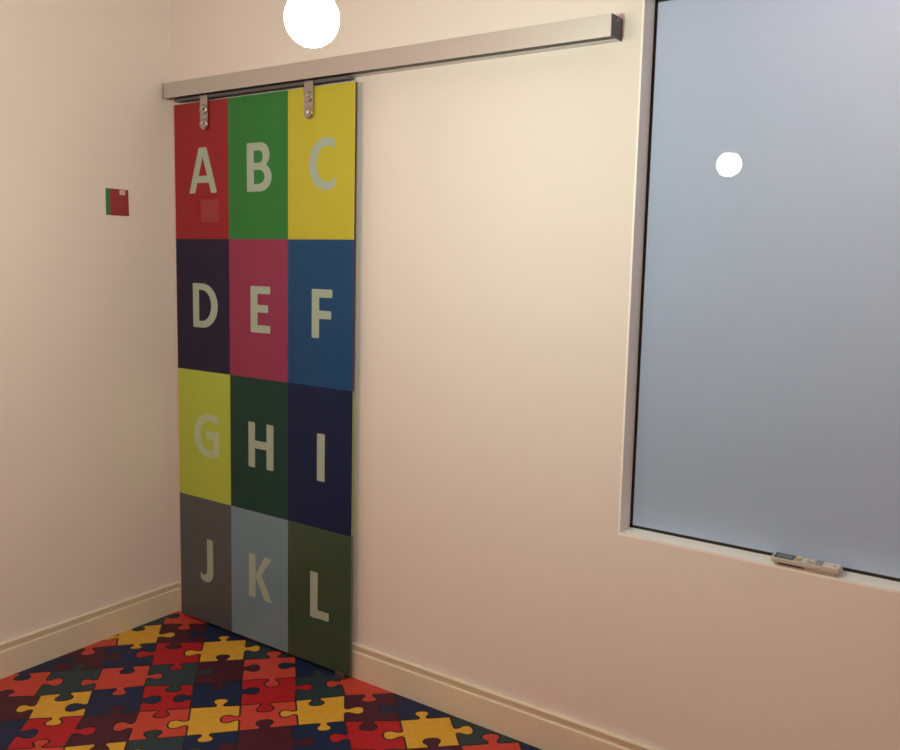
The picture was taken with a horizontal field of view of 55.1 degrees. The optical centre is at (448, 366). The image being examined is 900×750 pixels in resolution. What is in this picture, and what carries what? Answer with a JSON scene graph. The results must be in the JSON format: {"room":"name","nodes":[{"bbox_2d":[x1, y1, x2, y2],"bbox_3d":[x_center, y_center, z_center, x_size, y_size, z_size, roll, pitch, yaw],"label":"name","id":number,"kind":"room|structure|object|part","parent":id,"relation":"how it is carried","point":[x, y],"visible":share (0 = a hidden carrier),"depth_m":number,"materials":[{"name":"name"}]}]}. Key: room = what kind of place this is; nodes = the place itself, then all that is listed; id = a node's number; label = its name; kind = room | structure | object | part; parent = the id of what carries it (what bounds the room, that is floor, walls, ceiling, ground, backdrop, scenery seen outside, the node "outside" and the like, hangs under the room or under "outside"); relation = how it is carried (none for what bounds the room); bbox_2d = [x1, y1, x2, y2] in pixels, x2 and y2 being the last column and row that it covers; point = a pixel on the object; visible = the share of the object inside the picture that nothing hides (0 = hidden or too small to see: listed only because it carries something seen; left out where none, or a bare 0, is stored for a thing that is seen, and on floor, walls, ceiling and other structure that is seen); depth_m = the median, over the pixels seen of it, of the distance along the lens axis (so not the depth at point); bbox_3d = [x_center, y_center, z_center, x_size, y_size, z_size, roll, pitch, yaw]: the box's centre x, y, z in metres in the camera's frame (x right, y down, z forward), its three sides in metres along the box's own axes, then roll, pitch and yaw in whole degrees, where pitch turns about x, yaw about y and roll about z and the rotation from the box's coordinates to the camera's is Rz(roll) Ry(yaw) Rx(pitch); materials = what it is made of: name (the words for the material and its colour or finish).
{"room":"children's playroom","nodes":[
{"label":"children's playroom","id":0,"kind":"room"},
{"bbox_2d":[0,0,178,642],"bbox_3d":[-2.928,-0.208,1.077,0.140,3.040,6.120,6,8,34],"label":"wall","id":1,"kind":"structure","parent":0,"point":[89,496],"depth_m":3.23,"materials":[{"name":"paint"}]},
{"bbox_2d":[0,581,179,678],"bbox_3d":[-2.897,1.245,1.207,0.015,0.126,6.120,6,8,34],"label":"baseboard","id":2,"kind":"structure","parent":1,"relation":"attached to","point":[18,654],"depth_m":3.33,"materials":[{"name":"beige paint"}]},
{"bbox_2d":[105,188,128,215],"bbox_3d":[-1.267,-0.629,3.303,0.005,0.100,0.098,6,8,34],"label":"wall plate","id":3,"kind":"object","parent":1,"relation":"attached to","point":[117,202],"visible":1,"depth_m":3.30,"materials":[{"name":"red plastic"}]},
{"bbox_2d":[0,611,541,749],"bbox_3d":[-1.099,1.526,-0.018,4.680,0.060,6.400,6,8,34],"label":"floor","id":4,"kind":"structure","parent":0,"point":[178,680],"depth_m":2.93,"materials":[{"name":"multicoloured carpet"}]},
{"bbox_2d":[335,671,348,679],"bbox_3d":[-0.388,1.122,3.142,0.040,0.022,0.028,6,8,34],"label":"floor guide","id":5,"kind":"object","parent":4,"relation":"on","point":[338,674],"visible":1,"depth_m":3.13,"materials":[{"name":"brown plastic"}]},
{"bbox_2d":[170,0,899,749],"bbox_3d":[0.720,-0.279,2.354,4.680,3.040,0.140,6,8,34],"label":"wall","id":6,"kind":"structure","parent":0,"point":[494,197],"depth_m":2.64,"materials":[{"name":"paint"}]},
{"bbox_2d":[163,13,622,675],"bbox_3d":[-0.343,0.044,3.002,1.898,2.166,0.070,6,8,34],"label":"sliding door","id":7,"kind":"structure","parent":6,"relation":"in","point":[265,183],"depth_m":3.20,"materials":[{"name":"multicoloured wood"}]},
{"bbox_3d":[-0.319,-1.002,2.877,1.898,0.058,0.069,6,8,34],"label":"door rail","id":8,"kind":"part","parent":7,"relation":"part of","materials":[{"name":"silver metal"}]},
{"bbox_2d":[178,582,659,749],"bbox_3d":[0.650,1.174,2.460,4.385,0.126,0.015,6,8,34],"label":"baseboard","id":9,"kind":"structure","parent":6,"relation":"attached to","point":[535,726],"depth_m":2.83,"materials":[{"name":"beige paint"}]},
{"bbox_2d":[618,0,899,593],"bbox_3d":[1.263,-0.191,1.962,1.763,1.515,0.104,6,8,34],"label":"window","id":10,"kind":"structure","parent":6,"relation":"in","point":[761,412],"depth_m":2.28,"materials":[{"name":"grey glass"}]},
{"bbox_2d":[771,552,842,576],"bbox_3d":[0.929,0.514,2.239,0.170,0.022,0.054,6,8,34],"label":"remote control","id":11,"kind":"object","parent":10,"relation":"on","point":[780,559],"visible":1,"depth_m":2.22,"materials":[{"name":"beige plastic"}]},
{"bbox_3d":[0.886,0.499,2.268,0.037,0.001,0.032,6,8,34],"label":"display glass","id":12,"kind":"part","parent":11,"relation":"part of","materials":[{"name":"grey"}]},
{"bbox_3d":[-0.442,-1.658,0.451,4.680,0.100,8.460,6,8,34],"label":"ceiling","id":13,"kind":"structure","parent":0,"visible":0},
{"bbox_2d":[284,0,338,47],"bbox_3d":[-0.228,-1.140,1.454,0.100,1.159,0.100,6,8,34],"label":"pendant lamp","id":14,"kind":"object","parent":13,"relation":"hanging from","point":[311,23],"visible":1,"depth_m":1.49,"materials":[{"name":"white"}]}
]}

